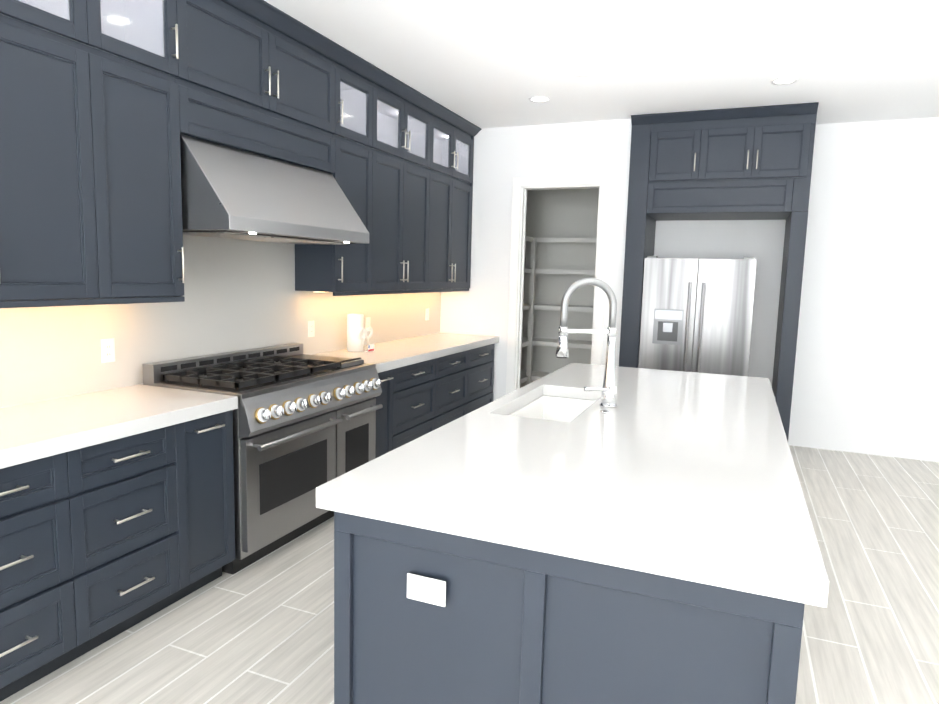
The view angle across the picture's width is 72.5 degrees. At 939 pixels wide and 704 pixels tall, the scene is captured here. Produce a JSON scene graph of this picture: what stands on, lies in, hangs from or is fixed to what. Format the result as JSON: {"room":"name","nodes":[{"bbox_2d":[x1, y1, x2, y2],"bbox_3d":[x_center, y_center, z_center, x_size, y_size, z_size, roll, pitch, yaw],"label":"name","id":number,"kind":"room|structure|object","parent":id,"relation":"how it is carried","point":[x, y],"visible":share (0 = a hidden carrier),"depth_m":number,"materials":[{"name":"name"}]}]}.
{"room":"kitchen","nodes":[
{"label":"kitchen","id":0,"kind":"room"},
{"bbox_2d":[0,235,440,407],"bbox_3d":[-2.120,-0.280,2.370,0.150,2.920,12.800,4,8,22],"label":"wall","id":1,"kind":"structure","parent":0,"point":[239,294],"depth_m":3.61,"materials":[{"name":"white paint"}]},
{"bbox_2d":[0,8,115,303],"bbox_3d":[-1.866,-0.696,2.277,0.328,1.020,1.013,4,8,22],"label":"upper cabinet","id":2,"kind":"object","parent":1,"relation":"attached to","point":[104,104],"depth_m":2.48,"materials":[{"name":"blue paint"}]},
{"bbox_2d":[101,338,114,362],"bbox_3d":[-1.752,-0.007,3.101,0.007,0.115,0.070,4,8,22],"label":"electrical outlet","id":3,"kind":"object","parent":1,"relation":"attached to","point":[107,350],"visible":1,"depth_m":3.10,"materials":[{"name":"white plastic"}]},
{"bbox_2d":[108,48,184,299],"bbox_3d":[-1.615,-0.761,2.869,0.328,1.020,0.506,4,8,22],"label":"upper cabinet","id":4,"kind":"object","parent":1,"relation":"attached to","point":[146,99],"depth_m":2.87,"materials":[{"name":"grey paint"}]},
{"bbox_2d":[108,0,343,175],"bbox_3d":[-1.257,-1.490,3.598,0.328,0.769,1.367,4,8,22],"label":"upper cabinet","id":5,"kind":"object","parent":1,"relation":"attached to","point":[256,80],"depth_m":3.39,"materials":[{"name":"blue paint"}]},
{"bbox_2d":[180,134,368,244],"bbox_3d":[-1.148,-0.869,3.623,0.598,0.460,1.226,4,8,22],"label":"range hood","id":6,"kind":"object","parent":1,"relation":"attached to","point":[228,192],"visible":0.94,"depth_m":3.32,"materials":[{"name":"silver metal"}]},
{"bbox_2d":[308,321,314,336],"bbox_3d":[-1.130,-0.165,4.573,0.007,0.115,0.070,4,8,22],"label":"electrical outlet","id":7,"kind":"object","parent":1,"relation":"attached to","point":[311,328],"visible":1,"depth_m":4.57,"materials":[{"name":"white plastic"}]},
{"bbox_2d":[295,136,379,295],"bbox_3d":[-0.931,-0.941,4.488,0.328,1.020,0.517,4,8,22],"label":"upper cabinet","id":8,"kind":"object","parent":1,"relation":"attached to","point":[342,270],"depth_m":4.40,"materials":[{"name":"grey paint"}]},
{"bbox_2d":[365,317,369,330],"bbox_3d":[-0.836,-0.228,5.271,0.007,0.115,0.070,4,8,22],"label":"electrical outlet","id":9,"kind":"object","parent":1,"relation":"attached to","point":[367,321],"visible":0.77,"depth_m":5.26,"materials":[{"name":"white plastic"}]},
{"bbox_2d":[380,148,435,291],"bbox_3d":[-0.674,-1.008,5.094,0.328,1.020,1.034,4,8,22],"label":"upper cabinet","id":10,"kind":"object","parent":1,"relation":"attached to","point":[407,187],"depth_m":5.08,"materials":[{"name":"grey paint"}]},
{"bbox_2d":[425,308,428,319],"bbox_3d":[-0.413,-0.368,6.266,0.007,0.115,0.070,4,8,22],"label":"electrical outlet","id":11,"kind":"object","parent":1,"relation":"attached to","point":[427,314],"visible":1,"depth_m":6.26,"materials":[{"name":"white plastic"}]},
{"bbox_2d":[432,168,472,291],"bbox_3d":[-0.329,-1.099,5.911,0.328,1.020,0.976,4,8,22],"label":"upper cabinet","id":12,"kind":"object","parent":1,"relation":"attached to","point":[451,257],"depth_m":5.89,"materials":[{"name":"grey paint"}]},
{"bbox_2d":[0,445,938,703],"bbox_3d":[1.399,1.470,1.076,8.170,0.060,12.800,4,8,22],"label":"floor","id":13,"kind":"structure","parent":0,"point":[260,631],"depth_m":2.81,"materials":[{"name":"grey wood"}]},
{"bbox_2d":[0,451,83,701],"bbox_3d":[-1.834,0.781,2.247,0.618,0.860,0.480,4,8,22],"label":"base cabinet","id":14,"kind":"object","parent":13,"relation":"on","point":[42,623],"depth_m":2.24,"materials":[{"name":"grey paint"}]},
{"bbox_2d":[72,420,195,653],"bbox_3d":[-1.638,0.729,2.710,0.618,0.860,0.532,4,8,22],"label":"base cabinet","id":15,"kind":"object","parent":13,"relation":"on","point":[102,543],"depth_m":2.59,"materials":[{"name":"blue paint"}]},
{"bbox_2d":[192,410,234,589],"bbox_3d":[-1.489,0.690,3.063,0.618,0.860,0.342,4,8,22],"label":"base cabinet","id":16,"kind":"object","parent":13,"relation":"on","point":[213,514],"depth_m":2.98,"materials":[{"name":"grey paint"}]},
{"bbox_2d":[0,384,237,468],"bbox_3d":[-1.929,0.357,1.897,0.648,0.060,2.752,4,8,22],"label":"countertop","id":17,"kind":"structure","parent":16,"relation":"on","point":[32,431],"depth_m":2.58,"materials":[{"name":"stone"}]},
{"bbox_2d":[142,343,382,574],"bbox_3d":[-1.110,0.533,3.747,0.735,1.025,1.216,4,8,22],"label":"range","id":18,"kind":"object","parent":13,"relation":"on","point":[304,426],"visible":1,"depth_m":3.43,"materials":[{"name":"silver metal"}]},
{"bbox_2d":[374,368,397,458],"bbox_3d":[-0.883,0.531,4.494,0.618,0.860,0.295,4,8,22],"label":"base cabinet","id":19,"kind":"object","parent":13,"relation":"on","point":[389,379],"depth_m":4.42,"materials":[{"name":"grey paint"}]},
{"bbox_2d":[394,358,437,448],"bbox_3d":[-0.704,0.484,4.917,0.618,0.860,0.731,4,8,22],"label":"base cabinet","id":20,"kind":"object","parent":13,"relation":"on","point":[417,400],"depth_m":4.82,"materials":[{"name":"grey paint"}]},
{"bbox_2d":[438,350,469,427],"bbox_3d":[-0.435,0.414,5.554,0.618,0.860,0.660,4,8,22],"label":"base cabinet","id":21,"kind":"object","parent":13,"relation":"on","point":[453,369],"depth_m":5.45,"materials":[{"name":"grey paint"}]},
{"bbox_2d":[470,343,494,411],"bbox_3d":[-0.168,0.344,6.185,0.618,0.860,0.717,4,8,22],"label":"base cabinet","id":22,"kind":"object","parent":13,"relation":"on","point":[481,358],"depth_m":6.05,"materials":[{"name":"grey paint"}]},
{"bbox_2d":[312,332,498,372],"bbox_3d":[-0.460,-0.029,5.373,0.648,0.060,2.355,4,8,22],"label":"countertop","id":23,"kind":"structure","parent":22,"relation":"on","point":[389,355],"depth_m":5.12,"materials":[{"name":"stone"}]},
{"bbox_2d":[347,313,372,351],"bbox_3d":[-0.844,-0.152,4.879,0.150,0.283,0.201,4,8,22],"label":"paper towel roll","id":24,"kind":"object","parent":23,"relation":"on","point":[357,336],"visible":1,"depth_m":4.81,"materials":[{"name":"white paper"}]},
{"bbox_2d":[365,344,373,351],"bbox_3d":[-0.758,-0.032,4.850,0.031,0.055,0.090,4,8,22],"label":"card","id":25,"kind":"object","parent":23,"relation":"on","point":[370,347],"visible":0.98,"depth_m":4.84,"materials":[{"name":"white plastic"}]},
{"bbox_2d":[520,236,536,384],"bbox_3d":[0.406,-0.305,7.123,0.430,1.950,0.630,4,8,22],"label":"shelf","id":26,"kind":"object","parent":13,"relation":"on","point":[528,374],"depth_m":7.29,"materials":[{"name":"white paint"}]},
{"bbox_2d":[531,238,596,380],"bbox_3d":[1.094,-0.321,7.396,1.488,1.950,0.408,4,8,22],"label":"shelf","id":27,"kind":"object","parent":13,"relation":"on","point":[536,375],"depth_m":7.20,"materials":[{"name":"white paint"}]},
{"bbox_2d":[334,397,804,703],"bbox_3d":[0.716,0.758,2.977,1.224,0.858,2.924,4,8,22],"label":"kitchen island","id":28,"kind":"object","parent":13,"relation":"on","point":[507,624],"visible":0.5,"depth_m":1.63,"materials":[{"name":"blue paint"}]},
{"bbox_2d":[407,573,445,606],"bbox_3d":[-0.117,0.643,1.730,0.115,0.070,0.007,4,8,22],"label":"outlet","id":29,"kind":"object","parent":28,"relation":"attached to","point":[426,589],"visible":1,"depth_m":1.73,"materials":[{"name":"white plastic"}]},
{"bbox_2d":[316,363,828,607],"bbox_3d":[0.728,0.301,2.914,1.265,0.060,2.975,4,8,22],"label":"island countertop","id":30,"kind":"structure","parent":28,"relation":"on","point":[690,476],"depth_m":1.88,"materials":[{"name":"stone"}]},
{"bbox_2d":[509,395,595,421],"bbox_3d":[0.411,0.407,3.144,0.384,0.218,0.864,4,8,22],"label":"sink","id":31,"kind":"object","parent":30,"relation":"in","point":[556,408],"visible":0.02,"depth_m":3.52,"materials":[{"name":"white ceramic"}]},
{"bbox_2d":[556,278,616,407],"bbox_3d":[0.555,-0.044,2.972,0.276,0.600,0.192,4,8,22],"label":"faucet","id":32,"kind":"object","parent":30,"relation":"on","point":[608,395],"visible":1,"depth_m":2.95,"materials":[{"name":"silver metal"}]},
{"bbox_2d":[638,256,756,376],"bbox_3d":[2.072,0.001,5.888,0.910,1.725,0.763,4,8,22],"label":"fridge","id":33,"kind":"object","parent":13,"relation":"on","point":[696,315],"visible":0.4,"depth_m":5.54,"materials":[{"name":"grey metal"}]},
{"bbox_2d":[264,0,938,128],"bbox_3d":[1.475,-1.488,0.716,8.170,0.060,12.800,4,8,22],"label":"ceiling","id":34,"kind":"structure","parent":0,"point":[481,64],"depth_m":4.00,"materials":[{"name":"white paint"}]},
{"bbox_2d":[529,96,549,102],"bbox_3d":[0.557,-2.011,5.095,0.170,0.006,0.170,4,8,22],"label":"recessed light","id":35,"kind":"object","parent":34,"relation":"in","point":[538,99],"visible":0.98,"depth_m":5.09,"materials":[{"name":"white"}]},
{"bbox_2d":[771,77,797,84],"bbox_3d":[2.198,-1.892,4.469,0.170,0.006,0.170,4,8,22],"label":"recessed light","id":36,"kind":"object","parent":34,"relation":"in","point":[784,80],"visible":0.96,"depth_m":4.46,"materials":[{"name":"white"}]},
{"bbox_2d":[440,117,938,461],"bbox_3d":[3.562,-0.551,5.793,7.670,2.920,1.630,4,8,22],"label":"wall","id":37,"kind":"structure","parent":0,"point":[866,376],"depth_m":5.80,"materials":[{"name":"white paint"}]},
{"bbox_2d":[506,174,610,394],"bbox_3d":[0.837,-0.422,6.128,0.930,2.445,0.142,4,8,22],"label":"door frame","id":38,"kind":"structure","parent":37,"relation":"attached to","point":[516,279],"depth_m":6.07,"materials":[{"name":"white paint"}]},
{"bbox_2d":[619,102,818,440],"bbox_3d":[2.170,-0.585,5.787,1.435,2.919,0.788,4,8,22],"label":"surround","id":39,"kind":"object","parent":37,"relation":"attached to","point":[748,163],"visible":1,"depth_m":5.37,"materials":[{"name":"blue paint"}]}
]}

